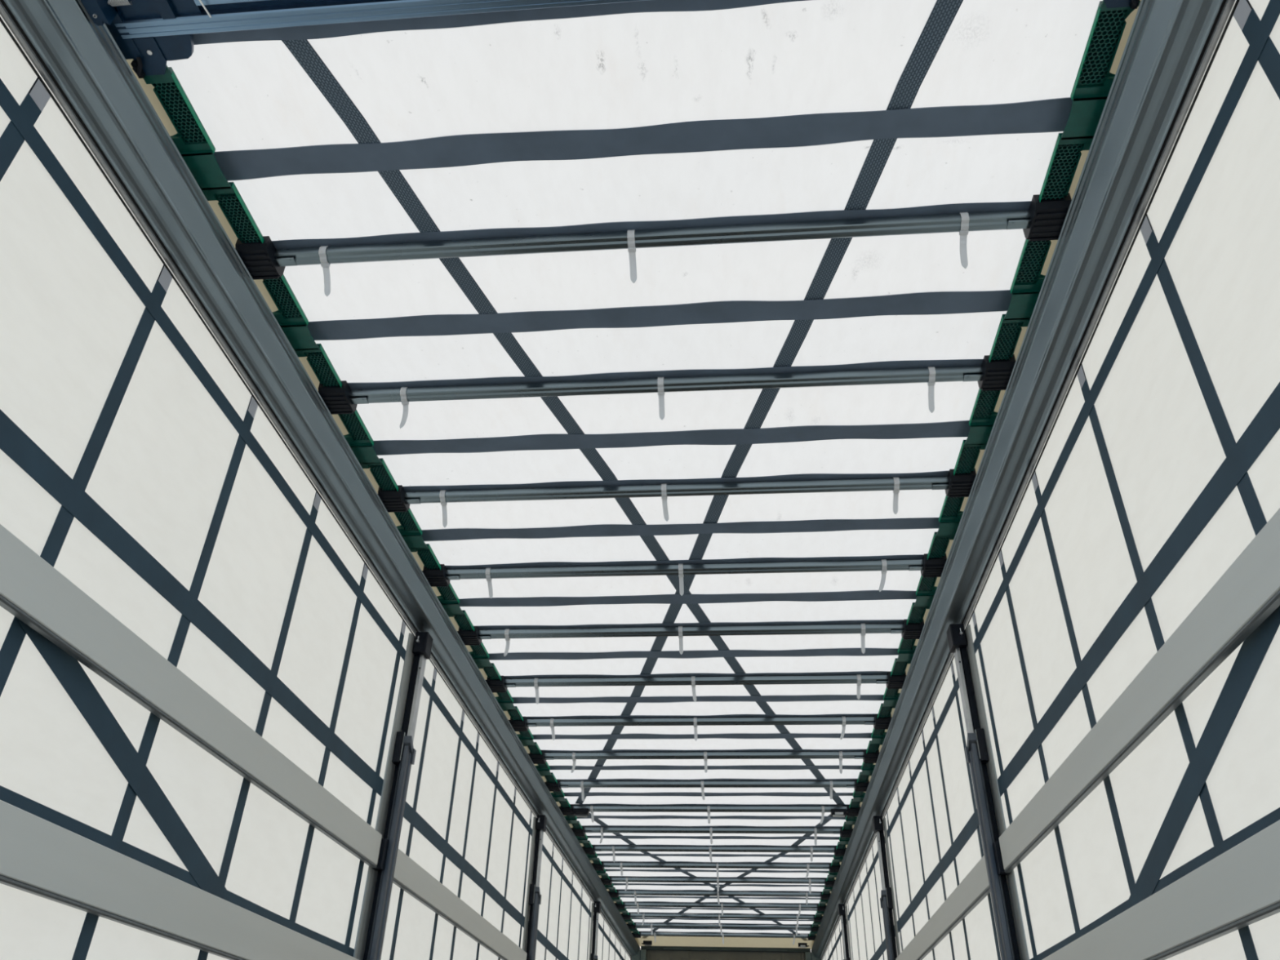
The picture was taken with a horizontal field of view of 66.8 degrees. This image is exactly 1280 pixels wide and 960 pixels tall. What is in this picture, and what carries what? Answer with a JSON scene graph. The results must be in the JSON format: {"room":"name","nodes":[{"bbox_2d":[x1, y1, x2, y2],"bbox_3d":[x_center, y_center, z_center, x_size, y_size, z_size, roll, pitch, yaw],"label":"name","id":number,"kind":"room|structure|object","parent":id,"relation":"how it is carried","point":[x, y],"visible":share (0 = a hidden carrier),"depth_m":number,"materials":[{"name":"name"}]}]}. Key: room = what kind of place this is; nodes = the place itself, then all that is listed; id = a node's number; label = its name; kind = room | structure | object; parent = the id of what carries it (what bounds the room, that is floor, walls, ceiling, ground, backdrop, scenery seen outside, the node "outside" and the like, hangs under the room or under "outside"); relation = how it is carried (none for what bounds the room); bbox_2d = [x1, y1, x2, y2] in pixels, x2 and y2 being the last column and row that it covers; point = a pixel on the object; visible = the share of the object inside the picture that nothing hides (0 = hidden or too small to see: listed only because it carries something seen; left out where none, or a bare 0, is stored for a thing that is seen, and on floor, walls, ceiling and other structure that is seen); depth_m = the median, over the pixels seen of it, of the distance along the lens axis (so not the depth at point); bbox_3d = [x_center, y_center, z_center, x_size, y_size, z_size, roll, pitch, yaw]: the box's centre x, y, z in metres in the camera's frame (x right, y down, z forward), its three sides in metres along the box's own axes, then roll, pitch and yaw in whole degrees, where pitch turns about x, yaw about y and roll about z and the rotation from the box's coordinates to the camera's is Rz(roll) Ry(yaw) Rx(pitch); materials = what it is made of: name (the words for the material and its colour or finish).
{"room":"cargo space","nodes":[
{"label":"cargo space","id":0,"kind":"room"},
{"bbox_2d":[0,1,631,959],"bbox_3d":[-0.777,3.654,6.360,0.024,2.855,13.530,-2,-34,5],"label":"wall","id":1,"kind":"structure","parent":0,"point":[140,460],"depth_m":2.59,"materials":[{"name":"fabric"}]},
{"bbox_2d":[0,800,359,959],"bbox_3d":[-1.216,0.893,2.172,0.022,0.132,3.460,-2,-34,5],"label":"side slat","id":2,"kind":"object","parent":1,"relation":"attached to","point":[41,857],"visible":1,"depth_m":2.28,"materials":[{"name":"grey paint"}]},
{"bbox_2d":[0,524,382,867],"bbox_3d":[-1.204,0.513,2.426,0.022,0.126,3.460,-2,-34,5],"label":"side slat","id":3,"kind":"object","parent":1,"relation":"attached to","point":[32,590],"visible":1,"depth_m":2.41,"materials":[{"name":"grey paint"}]},
{"bbox_2d":[0,0,640,956],"bbox_3d":[-0.683,2.445,7.163,0.148,0.117,13.530,-2,-34,5],"label":"roof rail","id":4,"kind":"object","parent":1,"relation":"attached to","point":[82,57],"visible":0.9,"depth_m":2.81,"materials":[{"name":"metal"}]},
{"bbox_2d":[318,354,1015,414],"bbox_3d":[0.056,-0.303,3.158,2.292,0.054,0.124,-2,-34,5],"label":"bow","id":5,"kind":"object","parent":4,"relation":"attached to","point":[995,375],"visible":0.93,"depth_m":3.15,"materials":[{"name":"metal"}]},
{"bbox_2d":[262,274,342,386],"bbox_3d":[-1.054,-0.436,3.022,0.103,0.022,0.627,-2,-34,5],"label":"plate","id":6,"kind":"object","parent":5,"relation":"attached to","point":[291,317],"visible":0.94,"depth_m":2.97,"materials":[{"name":"green plastic"}]},
{"bbox_2d":[399,386,408,428],"bbox_3d":[-0.788,-0.243,3.244,0.027,0.112,0.090,4,-34,-3],"label":"cable tie","id":7,"kind":"object","parent":5,"relation":"attached to","point":[402,392],"visible":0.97,"depth_m":3.25,"materials":[{"name":"plastic"}]},
{"bbox_2d":[657,377,664,419],"bbox_3d":[0.070,-0.267,3.168,0.022,0.111,0.090,-2,-34,5],"label":"cable tie","id":8,"kind":"object","parent":5,"relation":"attached to","point":[660,380],"visible":0.97,"depth_m":3.17,"materials":[{"name":"plastic"}]},
{"bbox_2d":[927,366,935,413],"bbox_3d":[0.928,-0.288,3.089,0.022,0.117,0.093,-2,-34,5],"label":"cable tie","id":9,"kind":"object","parent":5,"relation":"attached to","point":[931,384],"visible":0.98,"depth_m":3.09,"materials":[{"name":"plastic"}]},
{"bbox_2d":[953,388,1000,475],"bbox_3d":[1.167,-0.172,3.310,0.103,0.022,0.627,-2,-34,5],"label":"plate","id":10,"kind":"object","parent":5,"relation":"attached to","point":[983,416],"visible":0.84,"depth_m":3.30,"materials":[{"name":"green plastic"}]},
{"bbox_2d":[988,239,1051,362],"bbox_3d":[1.109,-0.521,2.791,0.103,0.022,0.627,-2,-34,5],"label":"plate","id":11,"kind":"object","parent":5,"relation":"attached to","point":[1028,280],"visible":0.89,"depth_m":2.77,"materials":[{"name":"green plastic"}]},
{"bbox_2d":[392,848,526,959],"bbox_3d":[-0.898,2.373,5.193,0.022,0.126,2.945,-2,-34,5],"label":"side slat","id":12,"kind":"object","parent":1,"relation":"attached to","point":[409,876],"visible":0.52,"depth_m":4.78,"materials":[{"name":"grey paint"}]},
{"bbox_2d":[125,0,1141,949],"bbox_3d":[0.495,2.341,7.132,2.476,0.053,13.580,-2,-34,5],"label":"ceiling","id":13,"kind":"structure","parent":0,"point":[649,114],"depth_m":2.90,"materials":[{"name":"fabric"}]},
{"bbox_2d":[377,468,976,512],"bbox_3d":[0.113,0.045,3.676,2.292,0.054,0.124,-2,-34,5],"label":"bow","id":14,"kind":"object","parent":13,"relation":"attached to","point":[959,485],"visible":0.95,"depth_m":3.67,"materials":[{"name":"metal"}]},
{"bbox_2d":[337,408,398,491],"bbox_3d":[-0.997,-0.087,3.541,0.103,0.022,0.627,-2,-34,5],"label":"plate","id":15,"kind":"object","parent":14,"relation":"attached to","point":[358,438],"visible":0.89,"depth_m":3.49,"materials":[{"name":"green plastic"}]},
{"bbox_2d":[439,489,447,527],"bbox_3d":[-0.761,0.111,3.766,0.022,0.117,0.093,-2,-34,5],"label":"cable tie","id":16,"kind":"object","parent":14,"relation":"attached to","point":[442,495],"visible":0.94,"depth_m":3.77,"materials":[{"name":"plastic"}]},
{"bbox_2d":[661,484,668,521],"bbox_3d":[0.095,0.085,3.696,0.024,0.107,0.106,-2,-34,5],"label":"cable tie","id":17,"kind":"object","parent":14,"relation":"attached to","point":[664,493],"visible":0.99,"depth_m":3.70,"materials":[{"name":"plastic"}]},
{"bbox_2d":[893,476,899,514],"bbox_3d":[0.954,0.058,3.622,0.022,0.099,0.109,-2,-34,5],"label":"cable tie","id":18,"kind":"object","parent":14,"relation":"attached to","point":[896,481],"visible":0.96,"depth_m":3.62,"materials":[{"name":"plastic"}]},
{"bbox_2d":[927,495,964,559],"bbox_3d":[1.224,0.176,3.828,0.103,0.022,0.627,-2,-34,5],"label":"plate","id":19,"kind":"object","parent":14,"relation":"attached to","point":[950,516],"visible":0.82,"depth_m":3.82,"materials":[{"name":"green plastic"}]},
{"bbox_2d":[422,553,946,586],"bbox_3d":[0.170,0.394,4.195,2.292,0.054,0.124,-2,-34,5],"label":"bow","id":20,"kind":"object","parent":13,"relation":"attached to","point":[931,567],"visible":0.97,"depth_m":4.19,"materials":[{"name":"metal"}]},
{"bbox_2d":[393,507,440,569],"bbox_3d":[-0.939,0.261,4.059,0.103,0.022,0.627,-2,-34,5],"label":"plate","id":21,"kind":"object","parent":20,"relation":"attached to","point":[410,530],"visible":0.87,"depth_m":4.02,"materials":[{"name":"green plastic"}]},
{"bbox_2d":[485,567,493,598],"bbox_3d":[-0.665,0.455,4.293,0.022,0.099,0.109,-2,-34,5],"label":"cable tie","id":22,"kind":"object","parent":20,"relation":"attached to","point":[487,569],"visible":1,"depth_m":4.29,"materials":[{"name":"plastic"}]},
{"bbox_2d":[678,563,684,595],"bbox_3d":[0.178,0.431,4.205,0.022,0.112,0.091,-2,-34,5],"label":"cable tie","id":23,"kind":"object","parent":20,"relation":"attached to","point":[681,576],"visible":0.98,"depth_m":4.21,"materials":[{"name":"plastic"}]},
{"bbox_2d":[878,559,887,591],"bbox_3d":[1.034,0.405,4.125,0.027,0.112,0.090,4,-34,-3],"label":"cable tie","id":24,"kind":"object","parent":20,"relation":"attached to","point":[883,571],"visible":0.99,"depth_m":4.13,"materials":[{"name":"plastic"}]},
{"bbox_2d":[906,574,937,624],"bbox_3d":[1.282,0.525,4.346,0.103,0.022,0.627,-2,-34,5],"label":"plate","id":25,"kind":"object","parent":20,"relation":"attached to","point":[926,589],"visible":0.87,"depth_m":4.34,"materials":[{"name":"green plastic"}]},
{"bbox_2d":[457,619,924,645],"bbox_3d":[0.228,0.743,4.713,2.292,0.054,0.124,-2,-34,5],"label":"bow","id":26,"kind":"object","parent":13,"relation":"attached to","point":[909,631],"visible":0.94,"depth_m":4.71,"materials":[{"name":"metal"}]},
{"bbox_2d":[436,582,474,631],"bbox_3d":[-0.882,0.610,4.577,0.103,0.022,0.627,-2,-34,5],"label":"plate","id":27,"kind":"object","parent":26,"relation":"attached to","point":[449,600],"visible":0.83,"depth_m":4.54,"materials":[{"name":"green plastic"}]},
{"bbox_2d":[503,628,510,656],"bbox_3d":[-0.657,0.804,4.803,0.027,0.112,0.090,4,-34,-3],"label":"cable tie","id":28,"kind":"object","parent":26,"relation":"attached to","point":[506,632],"visible":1,"depth_m":4.81,"materials":[{"name":"plastic"}]},
{"bbox_2d":[678,626,683,654],"bbox_3d":[0.199,0.780,4.727,0.022,0.111,0.090,-2,-34,5],"label":"cable tie","id":29,"kind":"object","parent":26,"relation":"attached to","point":[680,628],"visible":1,"depth_m":4.73,"materials":[{"name":"plastic"}]},
{"bbox_2d":[860,623,865,653],"bbox_3d":[1.068,0.758,4.647,0.022,0.117,0.093,-2,-34,5],"label":"cable tie","id":30,"kind":"object","parent":26,"relation":"attached to","point":[863,625],"visible":1,"depth_m":4.65,"materials":[{"name":"plastic"}]},
{"bbox_2d":[890,637,916,676],"bbox_3d":[1.339,0.873,4.865,0.103,0.022,0.627,-2,-34,5],"label":"plate","id":31,"kind":"object","parent":26,"relation":"attached to","point":[906,650],"visible":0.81,"depth_m":4.86,"materials":[{"name":"green plastic"}]},
{"bbox_2d":[485,671,906,692],"bbox_3d":[0.285,1.091,5.231,2.292,0.054,0.124,-2,-34,5],"label":"bow","id":32,"kind":"object","parent":13,"relation":"attached to","point":[895,682],"visible":0.93,"depth_m":5.22,"materials":[{"name":"metal"}]},
{"bbox_2d":[469,641,501,680],"bbox_3d":[-0.825,0.958,5.096,0.103,0.022,0.627,-2,-34,5],"label":"plate","id":33,"kind":"object","parent":32,"relation":"attached to","point":[479,654],"visible":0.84,"depth_m":5.06,"materials":[{"name":"green plastic"}]},
{"bbox_2d":[533,677,538,704],"bbox_3d":[-0.566,1.156,5.319,0.022,0.117,0.093,-2,-34,5],"label":"cable tie","id":34,"kind":"object","parent":32,"relation":"attached to","point":[535,680],"visible":1,"depth_m":5.33,"materials":[{"name":"plastic"}]},
{"bbox_2d":[691,675,696,702],"bbox_3d":[0.291,1.130,5.249,0.024,0.107,0.106,-2,-34,5],"label":"cable tie","id":35,"kind":"object","parent":32,"relation":"attached to","point":[693,683],"visible":1,"depth_m":5.25,"materials":[{"name":"plastic"}]},
{"bbox_2d":[856,674,861,699],"bbox_3d":[1.165,1.103,5.173,0.022,0.099,0.109,-2,-34,5],"label":"cable tie","id":36,"kind":"object","parent":32,"relation":"attached to","point":[859,677],"visible":1,"depth_m":5.16,"materials":[{"name":"plastic"}]},
{"bbox_2d":[877,687,900,717],"bbox_3d":[1.396,1.222,5.383,0.103,0.022,0.627,-2,-34,5],"label":"plate","id":37,"kind":"object","parent":32,"relation":"attached to","point":[891,696],"visible":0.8,"depth_m":5.38,"materials":[{"name":"green plastic"}]},
{"bbox_2d":[508,714,891,731],"bbox_3d":[0.343,1.440,5.750,2.292,0.054,0.124,-2,-34,5],"label":"bow","id":38,"kind":"object","parent":13,"relation":"attached to","point":[517,725],"visible":0.95,"depth_m":5.74,"materials":[{"name":"metal"}]},
{"bbox_2d":[495,688,523,720],"bbox_3d":[-0.767,1.307,5.614,0.103,0.022,0.627,-2,-34,5],"label":"plate","id":39,"kind":"object","parent":38,"relation":"attached to","point":[504,700],"visible":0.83,"depth_m":5.58,"materials":[{"name":"green plastic"}]},
{"bbox_2d":[550,718,555,740],"bbox_3d":[-0.525,1.502,5.851,0.022,0.099,0.109,-2,-34,5],"label":"cable tie","id":40,"kind":"object","parent":38,"relation":"attached to","point":[552,726],"visible":1,"depth_m":5.85,"materials":[{"name":"plastic"}]},
{"bbox_2d":[693,717,697,740],"bbox_3d":[0.330,1.477,5.762,0.022,0.112,0.091,-2,-34,5],"label":"cable tie","id":41,"kind":"object","parent":38,"relation":"attached to","point":[695,718],"visible":1,"depth_m":5.77,"materials":[{"name":"plastic"}]},
{"bbox_2d":[840,716,845,739],"bbox_3d":[1.191,1.451,5.682,0.027,0.112,0.090,4,-34,-3],"label":"cable tie","id":42,"kind":"object","parent":38,"relation":"attached to","point":[843,725],"visible":1,"depth_m":5.69,"materials":[{"name":"plastic"}]},
{"bbox_2d":[866,728,886,754],"bbox_3d":[1.454,1.571,5.902,0.103,0.022,0.627,-2,-34,5],"label":"plate","id":43,"kind":"object","parent":38,"relation":"attached to","point":[878,735],"visible":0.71,"depth_m":5.91,"materials":[{"name":"green plastic"}]},
{"bbox_2d":[528,749,879,764],"bbox_3d":[0.400,1.788,6.268,2.292,0.054,0.124,-2,-34,5],"label":"bow","id":44,"kind":"object","parent":13,"relation":"attached to","point":[870,757],"visible":0.94,"depth_m":6.26,"materials":[{"name":"metal"}]},
{"bbox_2d":[516,728,542,755],"bbox_3d":[-0.710,1.655,6.132,0.103,0.022,0.627,-2,-34,5],"label":"plate","id":45,"kind":"object","parent":44,"relation":"attached to","point":[526,738],"visible":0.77,"depth_m":6.10,"materials":[{"name":"green plastic"}]},
{"bbox_2d":[703,751,707,773],"bbox_3d":[0.425,1.824,6.277,0.022,0.111,0.090,-2,-34,5],"label":"cable tie","id":46,"kind":"object","parent":44,"relation":"attached to","point":[705,759],"visible":1,"depth_m":6.28,"materials":[{"name":"plastic"}]},
{"bbox_2d":[839,751,842,773],"bbox_3d":[1.282,1.803,6.198,0.022,0.117,0.093,-2,-34,5],"label":"cable tie","id":47,"kind":"object","parent":44,"relation":"attached to","point":[840,752],"visible":1,"depth_m":6.20,"materials":[{"name":"plastic"}]},
{"bbox_2d":[857,761,875,782],"bbox_3d":[1.511,1.919,6.420,0.103,0.022,0.627,-2,-34,5],"label":"plate","id":48,"kind":"object","parent":44,"relation":"attached to","point":[867,769],"visible":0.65,"depth_m":6.43,"materials":[{"name":"green plastic"}]},
{"bbox_2d":[544,779,869,791],"bbox_3d":[0.458,2.137,6.787,2.292,0.054,0.124,-2,-34,5],"label":"bow","id":49,"kind":"object","parent":13,"relation":"attached to","point":[860,786],"visible":0.95,"depth_m":6.78,"materials":[{"name":"metal"}]},
{"bbox_2d":[534,760,557,783],"bbox_3d":[-0.652,2.004,6.651,0.103,0.022,0.627,-2,-34,5],"label":"plate","id":50,"kind":"object","parent":49,"relation":"attached to","point":[543,769],"visible":0.72,"depth_m":6.62,"materials":[{"name":"green plastic"}]},
{"bbox_2d":[558,804,860,816],"bbox_3d":[0.515,2.486,7.305,2.292,0.054,0.124,-2,-34,5],"label":"bow","id":51,"kind":"object","parent":13,"relation":"attached to","point":[853,811],"visible":0.95,"depth_m":7.30,"materials":[{"name":"metal"}]},
{"bbox_2d":[551,789,570,807],"bbox_3d":[-0.595,2.353,7.169,0.103,0.022,0.627,-2,-34,5],"label":"plate","id":52,"kind":"object","parent":51,"relation":"attached to","point":[557,796],"visible":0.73,"depth_m":7.14,"materials":[{"name":"green plastic"}]},
{"bbox_2d":[570,808,589,817],"bbox_3d":[-0.459,2.528,7.378,0.134,0.055,0.092,-2,-34,5],"label":"clamp","id":53,"kind":"object","parent":51,"relation":"attached to","point":[579,812],"visible":1,"depth_m":7.36,"materials":[{"name":"black plastic"}]},
{"bbox_2d":[831,808,849,817],"bbox_3d":[1.488,2.479,7.211,0.134,0.055,0.092,-2,-34,5],"label":"clamp","id":54,"kind":"object","parent":51,"relation":"attached to","point":[834,812],"visible":1,"depth_m":7.18,"materials":[{"name":"black plastic"}]},
{"bbox_2d":[842,815,857,830],"bbox_3d":[1.626,2.616,7.457,0.103,0.022,0.627,-2,-34,5],"label":"plate","id":55,"kind":"object","parent":51,"relation":"attached to","point":[850,820],"visible":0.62,"depth_m":7.46,"materials":[{"name":"green plastic"}]},
{"bbox_2d":[848,790,865,808],"bbox_3d":[1.569,2.268,6.938,0.103,0.022,0.627,-2,-34,5],"label":"plate","id":56,"kind":"object","parent":51,"relation":"attached to","point":[858,797],"visible":0.59,"depth_m":6.95,"materials":[{"name":"green plastic"}]},
{"bbox_2d":[570,826,853,837],"bbox_3d":[0.572,2.834,7.823,2.292,0.054,0.124,-2,-34,5],"label":"bow","id":57,"kind":"object","parent":13,"relation":"attached to","point":[578,832],"visible":0.97,"depth_m":7.82,"materials":[{"name":"metal"}]},
{"bbox_2d":[564,814,582,828],"bbox_3d":[-0.537,2.701,7.688,0.103,0.022,0.627,-2,-34,5],"label":"plate","id":58,"kind":"object","parent":57,"relation":"attached to","point":[572,820],"visible":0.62,"depth_m":7.66,"materials":[{"name":"green plastic"}]},
{"bbox_2d":[835,836,849,848],"bbox_3d":[1.683,2.965,7.975,0.103,0.022,0.627,-2,-34,5],"label":"plate","id":59,"kind":"object","parent":57,"relation":"attached to","point":[842,842],"visible":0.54,"depth_m":7.99,"materials":[{"name":"green plastic"}]},
{"bbox_2d":[582,844,846,855],"bbox_3d":[0.630,3.183,8.342,2.292,0.054,0.124,-2,-34,5],"label":"bow","id":60,"kind":"object","parent":13,"relation":"attached to","point":[590,851],"visible":0.92,"depth_m":8.34,"materials":[{"name":"metal"}]},
{"bbox_2d":[575,833,592,848],"bbox_3d":[-0.480,3.050,8.206,0.103,0.022,0.627,-2,-34,5],"label":"plate","id":61,"kind":"object","parent":60,"relation":"attached to","point":[582,839],"visible":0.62,"depth_m":8.18,"materials":[{"name":"green plastic"}]},
{"bbox_2d":[831,855,844,866],"bbox_3d":[1.741,3.313,8.493,0.103,0.022,0.627,-2,-34,5],"label":"plate","id":62,"kind":"object","parent":60,"relation":"attached to","point":[837,859],"visible":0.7,"depth_m":8.51,"materials":[{"name":"green plastic"}]},
{"bbox_2d":[591,862,840,871],"bbox_3d":[0.687,3.531,8.860,2.292,0.054,0.124,-2,-34,5],"label":"bow","id":63,"kind":"object","parent":13,"relation":"attached to","point":[597,867],"visible":0.91,"depth_m":8.86,"materials":[{"name":"metal"}]},
{"bbox_2d":[586,851,601,864],"bbox_3d":[-0.423,3.398,8.724,0.103,0.022,0.627,-2,-34,5],"label":"plate","id":64,"kind":"object","parent":63,"relation":"attached to","point":[594,858],"visible":0.65,"depth_m":8.70,"materials":[{"name":"green plastic"}]},
{"bbox_2d":[826,871,838,881],"bbox_3d":[1.798,3.662,9.012,0.103,0.022,0.627,-2,-34,5],"label":"plate","id":65,"kind":"object","parent":63,"relation":"attached to","point":[832,875],"visible":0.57,"depth_m":9.03,"materials":[{"name":"green plastic"}]},
{"bbox_2d":[600,876,835,886],"bbox_3d":[0.745,3.880,9.379,2.292,0.054,0.124,-2,-34,5],"label":"bow","id":66,"kind":"object","parent":13,"relation":"attached to","point":[606,882],"visible":0.94,"depth_m":9.38,"materials":[{"name":"metal"}]},
{"bbox_2d":[595,868,609,879],"bbox_3d":[-0.365,3.747,9.243,0.103,0.022,0.627,-2,-34,5],"label":"plate","id":67,"kind":"object","parent":66,"relation":"attached to","point":[601,873],"visible":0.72,"depth_m":9.23,"materials":[{"name":"green plastic"}]},
{"bbox_2d":[822,885,832,894],"bbox_3d":[1.856,4.011,9.530,0.103,0.022,0.627,-2,-34,5],"label":"plate","id":68,"kind":"object","parent":66,"relation":"attached to","point":[827,890],"visible":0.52,"depth_m":9.55,"materials":[{"name":"green plastic"}]},
{"bbox_2d":[607,889,831,899],"bbox_3d":[0.802,4.228,9.897,2.292,0.054,0.124,-2,-34,5],"label":"bow","id":69,"kind":"object","parent":13,"relation":"attached to","point":[824,896],"visible":0.9,"depth_m":9.89,"materials":[{"name":"metal"}]},
{"bbox_2d":[604,883,617,893],"bbox_3d":[-0.308,4.096,9.761,0.103,0.022,0.627,-2,-34,5],"label":"plate","id":70,"kind":"object","parent":69,"relation":"attached to","point":[611,887],"visible":0.54,"depth_m":9.76,"materials":[{"name":"green plastic"}]},
{"bbox_2d":[614,902,826,911],"bbox_3d":[0.859,4.577,10.415,2.292,0.054,0.124,-2,-34,5],"label":"bow","id":71,"kind":"object","parent":13,"relation":"attached to","point":[619,906],"visible":0.95,"depth_m":10.41,"materials":[{"name":"metal"}]},
{"bbox_2d":[620,912,822,921],"bbox_3d":[0.917,4.926,10.934,2.292,0.054,0.124,-2,-34,5],"label":"bow","id":72,"kind":"object","parent":13,"relation":"attached to","point":[631,915],"visible":0.97,"depth_m":10.93,"materials":[{"name":"metal"}]},
{"bbox_2d":[626,922,819,931],"bbox_3d":[0.974,5.274,11.452,2.292,0.054,0.124,-2,-34,5],"label":"bow","id":73,"kind":"object","parent":13,"relation":"attached to","point":[636,925],"visible":0.94,"depth_m":11.45,"materials":[{"name":"metal"}]},
{"bbox_2d":[631,931,816,940],"bbox_3d":[1.032,5.623,11.970,2.292,0.054,0.124,-2,-34,5],"label":"bow","id":74,"kind":"object","parent":13,"relation":"attached to","point":[641,934],"visible":0.98,"depth_m":11.97,"materials":[{"name":"metal"}]},
{"bbox_2d":[630,950,805,959],"bbox_3d":[1.074,7.303,11.905,2.480,2.755,0.052,-2,-34,5],"label":"wall","id":75,"kind":"structure","parent":0,"point":[651,954],"depth_m":12.64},
{"bbox_2d":[640,946,810,952],"bbox_3d":[1.110,6.125,12.667,2.200,0.047,0.096,-2,-34,5],"label":"header","id":76,"kind":"object","parent":75,"relation":"attached to","point":[646,948],"visible":1,"depth_m":12.63,"materials":[{"name":"metal"}]},
{"bbox_2d":[821,0,1279,959],"bbox_3d":[1.680,3.583,6.136,0.024,2.855,13.530,-2,-34,5],"label":"wall","id":77,"kind":"structure","parent":0,"point":[1155,464],"depth_m":2.40,"materials":[{"name":"fabric"}]},
{"bbox_2d":[895,855,990,959],"bbox_3d":[1.513,2.303,4.973,0.022,0.126,2.945,-2,-34,5],"label":"side slat","id":78,"kind":"object","parent":77,"relation":"attached to","point":[974,888],"visible":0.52,"depth_m":4.53,"materials":[{"name":"grey paint"}]},
{"bbox_2d":[810,0,1226,959],"bbox_3d":[1.663,2.377,6.949,0.148,0.117,13.530,-2,-34,5],"label":"roof rail","id":79,"kind":"object","parent":77,"relation":"attached to","point":[1167,42],"visible":0.92,"depth_m":2.71,"materials":[{"name":"metal"}]},
{"bbox_2d":[80,0,1139,78],"bbox_3d":[-0.073,-1.067,1.993,2.256,0.092,0.375,-2,-34,5],"label":"crossbar","id":80,"kind":"object","parent":79,"relation":"attached to","point":[152,33],"visible":1,"depth_m":2.12,"materials":[{"name":"metal"}]},
{"bbox_2d":[235,192,1071,279],"bbox_3d":[-0.002,-0.652,2.640,2.292,0.054,0.124,-2,-34,5],"label":"bow","id":81,"kind":"object","parent":79,"relation":"attached to","point":[1044,220],"visible":0.96,"depth_m":2.63,"materials":[{"name":"metal"}]},
{"bbox_2d":[143,65,263,243],"bbox_3d":[-1.111,-0.784,2.504,0.103,0.022,0.627,-2,-34,5],"label":"plate","id":82,"kind":"object","parent":81,"relation":"attached to","point":[192,140],"visible":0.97,"depth_m":2.44,"materials":[{"name":"green plastic"}]},
{"bbox_2d":[318,245,330,296],"bbox_3d":[-0.885,-0.589,2.731,0.022,0.112,0.091,-2,-34,5],"label":"cable tie","id":83,"kind":"object","parent":81,"relation":"attached to","point":[325,264],"visible":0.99,"depth_m":2.73,"materials":[{"name":"plastic"}]},
{"bbox_2d":[626,229,636,283],"bbox_3d":[-0.021,-0.614,2.663,0.022,0.099,0.109,-2,-34,5],"label":"cable tie","id":84,"kind":"object","parent":81,"relation":"attached to","point":[630,233],"visible":0.98,"depth_m":2.66,"materials":[{"name":"plastic"}]},
{"bbox_2d":[959,212,968,268],"bbox_3d":[0.860,-0.637,2.579,0.024,0.107,0.106,-2,-34,5],"label":"cable tie","id":85,"kind":"object","parent":81,"relation":"attached to","point":[963,233],"visible":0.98,"depth_m":2.58,"materials":[{"name":"plastic"}]},
{"bbox_2d":[1038,0,1140,201],"bbox_3d":[1.052,-0.870,2.273,0.103,0.022,0.627,-2,-34,5],"label":"plate","id":86,"kind":"object","parent":81,"relation":"attached to","point":[1093,82],"visible":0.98,"depth_m":2.24,"materials":[{"name":"green plastic"}]},
{"bbox_2d":[1042,819,1279,959],"bbox_3d":[1.195,0.823,1.952,0.022,0.132,3.460,-2,-34,5],"label":"side slat","id":87,"kind":"object","parent":77,"relation":"attached to","point":[1238,888],"visible":1,"depth_m":2.09,"materials":[{"name":"grey paint"}]},
{"bbox_3d":[0.419,4.719,5.542,2.520,0.060,13.580,-2,-34,5],"label":"floor","id":88,"kind":"structure","parent":0,"visible":0},
{"bbox_2d":[353,631,432,959],"bbox_3d":[-1.034,1.814,3.717,0.081,2.662,0.130,-2,-34,5],"label":"post","id":89,"kind":"object","parent":88,"relation":"on","point":[370,937],"visible":0.98,"depth_m":4.03,"materials":[{"name":"metal"}]},
{"bbox_2d":[522,814,546,959],"bbox_3d":[-0.751,3.531,6.271,0.081,2.662,0.130,-2,-34,5],"label":"post","id":90,"kind":"object","parent":88,"relation":"on","point":[533,902],"visible":0.98,"depth_m":6.70,"materials":[{"name":"metal"}]},
{"bbox_2d":[588,901,600,959],"bbox_3d":[-0.463,5.282,8.873,0.081,2.662,0.130,-2,-34,5],"label":"post","id":91,"kind":"object","parent":88,"relation":"on","point":[596,907],"visible":1,"depth_m":9.47,"materials":[{"name":"metal"}]},
{"bbox_2d":[631,949,646,959],"bbox_3d":[-0.048,7.303,11.959,0.185,2.755,0.062,-2,-34,5],"label":"post","id":92,"kind":"object","parent":88,"relation":"on","point":[642,953],"visible":0.71,"depth_m":12.66,"materials":[{"name":"metal"}]},
{"bbox_2d":[804,951,820,959],"bbox_3d":[2.186,7.238,11.755,0.185,2.755,0.062,-2,-34,5],"label":"post","id":93,"kind":"object","parent":88,"relation":"on","point":[809,955],"visible":0.71,"depth_m":12.47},
{"bbox_2d":[837,903,851,959],"bbox_3d":[1.919,5.213,8.656,0.081,2.662,0.130,-2,-34,5],"label":"post","id":94,"kind":"object","parent":88,"relation":"on","point":[842,912],"visible":1,"depth_m":9.26,"materials":[{"name":"metal"}]},
{"bbox_2d":[872,815,900,959],"bbox_3d":[1.631,3.462,6.053,0.081,2.662,0.130,-2,-34,5],"label":"post","id":95,"kind":"object","parent":88,"relation":"on","point":[886,900],"visible":1,"depth_m":6.49,"materials":[{"name":"metal"}]},
{"bbox_2d":[946,623,1029,959],"bbox_3d":[1.348,1.745,3.500,0.081,2.662,0.130,-2,-34,5],"label":"post","id":96,"kind":"object","parent":88,"relation":"on","point":[1011,933],"visible":0.98,"depth_m":3.82,"materials":[{"name":"black metal"}]},
{"bbox_2d":[998,507,1279,872],"bbox_3d":[1.207,0.443,2.206,0.022,0.126,3.460,-2,-34,5],"label":"side slat","id":97,"kind":"object","parent":96,"relation":"attached to","point":[1247,593],"visible":1,"depth_m":2.21,"materials":[{"name":"grey paint"}]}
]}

